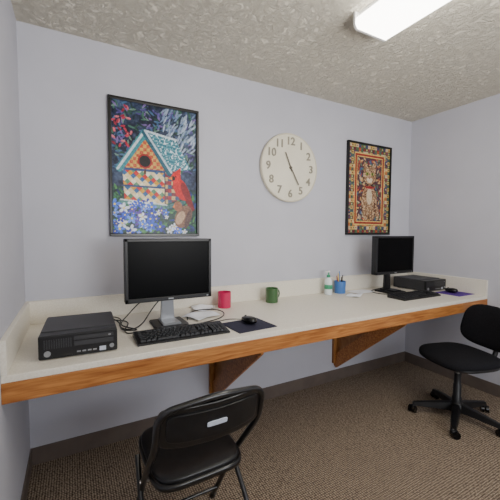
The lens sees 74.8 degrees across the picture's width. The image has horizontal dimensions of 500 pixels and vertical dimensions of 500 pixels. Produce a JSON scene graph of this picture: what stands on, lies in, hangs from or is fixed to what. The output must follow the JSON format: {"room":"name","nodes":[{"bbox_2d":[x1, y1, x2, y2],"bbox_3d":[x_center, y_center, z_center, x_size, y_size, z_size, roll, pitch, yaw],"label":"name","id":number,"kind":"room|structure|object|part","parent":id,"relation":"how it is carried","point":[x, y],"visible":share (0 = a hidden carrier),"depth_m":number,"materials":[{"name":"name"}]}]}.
{"room":"computer room","nodes":[
{"label":"computer room","id":0,"kind":"room"},
{"bbox_2d":[0,0,29,499],"bbox_3d":[-0.401,0.099,0.143,0.100,2.540,3.700,-1,4,-28],"label":"wall","id":1,"kind":"structure","parent":0,"point":[14,417],"depth_m":1.42,"materials":[{"name":"paint"}]},
{"bbox_2d":[0,302,29,376],"bbox_3d":[-1.050,0.368,1.478,0.020,0.129,0.725,-1,4,-28],"label":"trim","id":2,"kind":"structure","parent":1,"relation":"attached to","point":[11,341],"depth_m":1.32,"materials":[{"name":"laminate"}]},
{"bbox_2d":[21,449,31,499],"bbox_3d":[-0.380,1.264,0.273,0.008,0.100,3.592,-1,4,-28],"label":"baseboard","id":3,"kind":"structure","parent":1,"relation":"attached to","point":[29,465],"depth_m":1.67,"materials":[{"name":"plastic"}]},
{"bbox_2d":[16,20,411,448],"bbox_3d":[0.165,-0.032,2.609,3.450,2.540,0.100,-1,4,-28],"label":"wall","id":4,"kind":"structure","parent":0,"point":[65,80],"depth_m":2.22,"materials":[{"name":"paint"}]},
{"bbox_2d":[107,94,198,235],"bbox_3d":[-0.599,-0.508,2.093,0.565,0.840,0.027,-1,4,-28],"label":"poster","id":5,"kind":"object","parent":4,"relation":"attached to","point":[153,148],"visible":1,"depth_m":2.08,"materials":[{"name":"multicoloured paper"}]},
{"bbox_3d":[-0.840,-0.502,1.963,0.018,0.804,0.027,-1,4,-28],"label":"frame","id":6,"kind":"part","parent":5,"relation":"part of","materials":[{"name":"black"}]},
{"bbox_3d":[-0.598,-0.919,2.071,0.565,0.018,0.027,-1,4,-28],"label":"frame","id":7,"kind":"part","parent":5,"relation":"part of","materials":[{"name":"black metal"}]},
{"bbox_3d":[-0.601,-0.098,2.115,0.565,0.018,0.027,-1,4,-28],"label":"frame","id":8,"kind":"part","parent":5,"relation":"part of","materials":[{"name":"black"}]},
{"bbox_3d":[-0.359,-0.514,2.224,0.018,0.804,0.027,-1,4,-28],"label":"frame","id":9,"kind":"part","parent":5,"relation":"part of","materials":[{"name":"black metal"}]},
{"bbox_2d":[27,273,407,324],"bbox_3d":[0.192,0.314,2.575,3.250,0.129,0.020,-1,4,-28],"label":"backsplash","id":10,"kind":"structure","parent":4,"relation":"attached to","point":[40,310],"depth_m":2.27,"materials":[{"name":"laminate"}]},
{"bbox_2d":[31,351,404,465],"bbox_3d":[0.185,1.139,2.625,3.250,0.100,0.008,-1,4,-28],"label":"baseboard","id":11,"kind":"structure","parent":4,"relation":"attached to","point":[48,452],"depth_m":2.13,"materials":[{"name":"plastic"}]},
{"bbox_2d":[0,285,487,404],"bbox_3d":[0.363,0.737,2.278,3.250,0.682,0.747,-1,4,-28],"label":"desk","id":12,"kind":"object","parent":4,"relation":"attached to","point":[354,325],"visible":0.71,"depth_m":1.82,"materials":[{"name":"laminate"}]},
{"bbox_2d":[38,311,117,359],"bbox_3d":[-0.780,0.381,1.501,0.292,0.102,0.334,-1,3,-26],"label":"desktop computer","id":13,"kind":"object","parent":12,"relation":"on","point":[69,335],"visible":1,"depth_m":1.38,"materials":[{"name":"grey plastic"}]},
{"bbox_2d":[123,238,210,328],"bbox_3d":[-0.453,0.176,1.818,0.470,0.480,0.190,-1,4,-28],"label":"computer monitor","id":14,"kind":"object","parent":12,"relation":"on","point":[165,271],"depth_m":1.77,"materials":[{"name":"black plastic"}]},
{"bbox_2d":[132,321,229,346],"bbox_3d":[-0.340,0.410,1.642,0.455,0.034,0.160,-1,3,-27],"label":"keyboard","id":15,"kind":"object","parent":12,"relation":"on","point":[190,331],"depth_m":1.60,"materials":[{"name":"black plastic"}]},
{"bbox_2d":[182,311,219,320],"bbox_3d":[-0.298,0.397,1.994,0.150,0.020,0.180,3,4,38],"label":"paper sheet","id":16,"kind":"object","parent":12,"relation":"on","point":[198,316],"visible":1,"depth_m":2.01,"materials":[{"name":"white paper"}]},
{"bbox_2d":[191,304,214,310],"bbox_3d":[-0.314,0.382,2.190,0.150,0.028,0.120,-1,3,-17],"label":"paper sheet","id":17,"kind":"object","parent":12,"relation":"on","point":[199,306],"visible":0.91,"depth_m":2.18,"materials":[{"name":"white paper"}]},
{"bbox_2d":[218,290,230,308],"bbox_3d":[-0.173,0.340,2.261,0.092,0.108,0.114,1,3,19],"label":"coffee mug","id":18,"kind":"object","parent":12,"relation":"on","point":[224,297],"visible":1,"depth_m":2.21,"materials":[{"name":"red ceramic"}]},
{"bbox_2d":[222,318,276,333],"bbox_3d":[-0.008,0.417,1.817,0.240,0.004,0.210,-2,4,-32],"label":"mouse pad","id":19,"kind":"object","parent":12,"relation":"on","point":[239,326],"visible":0.8,"depth_m":1.79,"materials":[{"name":"fabric"}]},
{"bbox_2d":[241,315,256,323],"bbox_3d":[-0.007,0.393,1.845,0.062,0.041,0.112,-2,4,-38],"label":"computer mouse","id":20,"kind":"object","parent":19,"relation":"on","point":[246,319],"depth_m":1.81,"materials":[{"name":"black plastic"}]},
{"bbox_2d":[113,287,386,333],"bbox_3d":[0.311,0.291,2.318,2.629,0.203,0.400,-2,4,-30],"label":"cables","id":21,"kind":"object","parent":12,"relation":"on","point":[120,320],"visible":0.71,"depth_m":1.86,"materials":[{"name":"black rubber"}]},
{"bbox_2d":[265,287,279,302],"bbox_3d":[0.165,0.333,2.433,0.094,0.106,0.115,1,3,18],"label":"coffee mug","id":22,"kind":"object","parent":12,"relation":"on","point":[272,294],"visible":1,"depth_m":2.38,"materials":[{"name":"green ceramic"}]},
{"bbox_2d":[324,271,331,294],"bbox_3d":[0.653,0.272,2.721,0.066,0.199,0.066,0,3,-5],"label":"hand sanitizer bottle","id":23,"kind":"object","parent":12,"relation":"on","point":[328,281],"visible":1,"depth_m":2.70,"materials":[{"name":"white plastic"}]},
{"bbox_2d":[334,271,345,293],"bbox_3d":[0.773,0.277,2.804,0.099,0.184,0.099,-1,4,-28],"label":"pencil cup","id":24,"kind":"object","parent":12,"relation":"on","point":[339,285],"visible":1,"depth_m":2.77,"materials":[{"name":"blue plastic"}]},
{"bbox_2d":[346,293,362,296],"bbox_3d":[0.856,0.367,2.677,0.100,0.017,0.160,2,4,33],"label":"paper sheet","id":25,"kind":"object","parent":12,"relation":"on","point":[349,294],"visible":1,"depth_m":2.65,"materials":[{"name":"white paper"}]},
{"bbox_2d":[347,289,373,293],"bbox_3d":[0.966,0.362,2.851,0.200,0.009,0.140,-2,4,-34],"label":"paper sheet","id":26,"kind":"object","parent":12,"relation":"on","point":[361,290],"visible":0.97,"depth_m":2.85,"materials":[{"name":"white paper"}]},
{"bbox_2d":[371,236,413,293],"bbox_3d":[1.229,0.123,2.849,0.480,0.490,0.190,-1,4,-28],"label":"computer monitor","id":27,"kind":"object","parent":12,"relation":"on","point":[390,254],"depth_m":2.80,"materials":[{"name":"black plastic"}]},
{"bbox_2d":[387,290,440,300],"bbox_3d":[1.335,0.362,2.653,0.455,0.034,0.160,-1,4,-28],"label":"keyboard","id":28,"kind":"object","parent":12,"relation":"on","point":[419,294],"depth_m":2.60,"materials":[{"name":"black plastic"}]},
{"bbox_2d":[393,275,445,290],"bbox_3d":[1.582,0.307,3.055,0.292,0.102,0.334,-1,4,-28],"label":"desktop computer","id":29,"kind":"object","parent":12,"relation":"on","point":[415,282],"visible":0.91,"depth_m":2.96,"materials":[{"name":"grey plastic"}]},
{"bbox_2d":[436,291,472,296],"bbox_3d":[1.756,0.371,2.805,0.225,0.004,0.205,-1,4,-28],"label":"mouse pad","id":30,"kind":"object","parent":12,"relation":"on","point":[458,293],"visible":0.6,"depth_m":2.78,"materials":[{"name":"purple fabric"}]},
{"bbox_2d":[445,287,457,292],"bbox_3d":[1.741,0.347,2.827,0.062,0.041,0.112,-1,3,-18],"label":"computer mouse","id":31,"kind":"object","parent":30,"relation":"on","point":[451,290],"visible":1,"depth_m":2.80,"materials":[{"name":"black plastic"}]},
{"bbox_2d":[260,133,316,201],"bbox_3d":[0.313,-0.645,2.571,0.534,0.534,0.046,-1,4,-28],"label":"wall clock","id":32,"kind":"object","parent":4,"relation":"attached to","point":[288,167],"visible":1,"depth_m":2.56,"materials":[{"name":"beige plastic"}]},
{"bbox_2d":[345,140,391,234],"bbox_3d":[1.101,-0.556,3.015,0.565,0.830,0.027,-1,4,-28],"label":"poster","id":33,"kind":"object","parent":4,"relation":"attached to","point":[368,166],"visible":1,"depth_m":3.00,"materials":[{"name":"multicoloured paper"}]},
{"bbox_3d":[0.861,-0.550,2.885,0.018,0.794,0.027,-1,4,-28],"label":"frame","id":34,"kind":"part","parent":33,"relation":"part of","materials":[{"name":"black"}]},
{"bbox_3d":[1.099,-0.150,3.037,0.565,0.018,0.027,-1,4,-28],"label":"frame","id":35,"kind":"part","parent":33,"relation":"part of","materials":[{"name":"black"}]},
{"bbox_3d":[1.103,-0.961,2.994,0.565,0.018,0.027,-1,4,-28],"label":"frame","id":36,"kind":"part","parent":33,"relation":"part of","materials":[{"name":"black"}]},
{"bbox_3d":[1.342,-0.562,3.146,0.018,0.794,0.027,-1,4,-28],"label":"frame","id":37,"kind":"part","parent":33,"relation":"part of","materials":[{"name":"black"}]},
{"bbox_2d":[11,0,499,121],"bbox_3d":[1.053,-1.209,0.917,3.450,0.100,3.800,-1,4,-28],"label":"ceiling","id":38,"kind":"structure","parent":0,"point":[449,58],"depth_m":1.92,"materials":[{"name":"beige paint"}]},
{"bbox_2d":[353,0,450,41],"bbox_3d":[0.925,-1.131,1.168,0.244,0.083,1.235,-1,4,-28],"label":"ceiling light fixture","id":39,"kind":"object","parent":38,"relation":"attached to","point":[380,20],"depth_m":1.57,"materials":[{"name":"white plastic"}]},
{"bbox_2d":[27,361,499,499],"bbox_3d":[1.042,1.328,1.055,3.450,0.100,3.800,-1,4,-28],"label":"floor","id":40,"kind":"structure","parent":0,"point":[355,437],"depth_m":1.95,"materials":[{"name":"carpet"}]},
{"bbox_2d":[135,385,264,499],"bbox_3d":[-0.231,0.863,1.315,0.452,0.806,0.530,-2,4,-29],"label":"folding chair","id":41,"kind":"object","parent":40,"relation":"on","point":[189,443],"visible":1,"depth_m":1.16,"materials":[{"name":"black paint"}]},
{"bbox_3d":[-0.121,0.569,1.107,0.376,0.152,0.067,-2,4,-29],"label":"panel","id":42,"kind":"part","parent":41,"relation":"part of","materials":[{"name":"black paint"}]},
{"bbox_3d":[-0.108,0.570,1.083,0.072,0.018,0.008,-2,4,-29],"label":"label plate","id":43,"kind":"part","parent":41,"relation":"part of","materials":[{"name":"grey"}]},
{"bbox_2d":[408,304,499,439],"bbox_3d":[1.513,0.809,2.352,0.634,0.798,0.575,0,3,-12],"label":"office chair","id":44,"kind":"object","parent":40,"relation":"on","point":[480,323],"visible":1,"depth_m":2.33,"materials":[{"name":"black fabric"}]},
{"bbox_3d":[1.335,1.121,2.397,0.255,0.065,0.055,1,3,17],"label":"arm","id":45,"kind":"part","parent":44,"relation":"part of","materials":[{"name":"black plastic"}]},
{"bbox_3d":[1.483,1.116,2.507,0.055,0.065,0.255,0,3,-1],"label":"arm","id":46,"kind":"part","parent":44,"relation":"part of","materials":[{"name":"black plastic"}]},
{"bbox_3d":[1.393,1.131,2.221,0.055,0.065,0.255,2,4,35],"label":"arm","id":47,"kind":"part","parent":44,"relation":"part of","materials":[{"name":"black plastic"}]},
{"bbox_2d":[419,342,499,371],"bbox_3d":[1.486,0.752,2.329,0.430,0.073,0.450,0,3,-12],"label":"seat cushion","id":48,"kind":"object","parent":44,"relation":"on","point":[456,357],"depth_m":2.23,"materials":[{"name":"black fabric"}]},
{"bbox_3d":[1.634,1.122,2.400,0.255,0.065,0.055,-1,3,-18],"label":"arm","id":49,"kind":"part","parent":44,"relation":"part of","materials":[{"name":"black plastic"}]},
{"bbox_2d":[460,304,499,352],"bbox_3d":[1.745,0.563,2.376,0.106,0.308,0.413,0,3,-12],"label":"backrest","id":50,"kind":"object","parent":44,"relation":"on","point":[480,323],"depth_m":2.41,"materials":[{"name":"black fabric"}]},
{"bbox_3d":[1.578,1.132,2.223,0.055,0.065,0.255,-2,4,-36],"label":"arm","id":51,"kind":"part","parent":44,"relation":"part of","materials":[{"name":"black plastic"}]},
{"bbox_2d":[405,94,499,384],"bbox_3d":[2.543,0.025,1.740,0.100,2.540,3.700,-1,4,-28],"label":"wall","id":52,"kind":"structure","parent":0,"point":[454,200],"depth_m":2.92,"materials":[{"name":"paint"}]},
{"bbox_2d":[408,272,487,295],"bbox_3d":[1.789,0.297,3.018,0.020,0.129,0.725,-1,4,-28],"label":"trim","id":53,"kind":"structure","parent":52,"relation":"attached to","point":[468,285],"depth_m":2.85,"materials":[{"name":"laminate"}]},
{"bbox_2d":[405,352,499,397],"bbox_3d":[2.469,1.192,1.818,0.008,0.100,3.592,-1,4,-28],"label":"baseboard","id":54,"kind":"structure","parent":52,"relation":"attached to","point":[488,387],"depth_m":2.96,"materials":[{"name":"plastic"}]}
]}

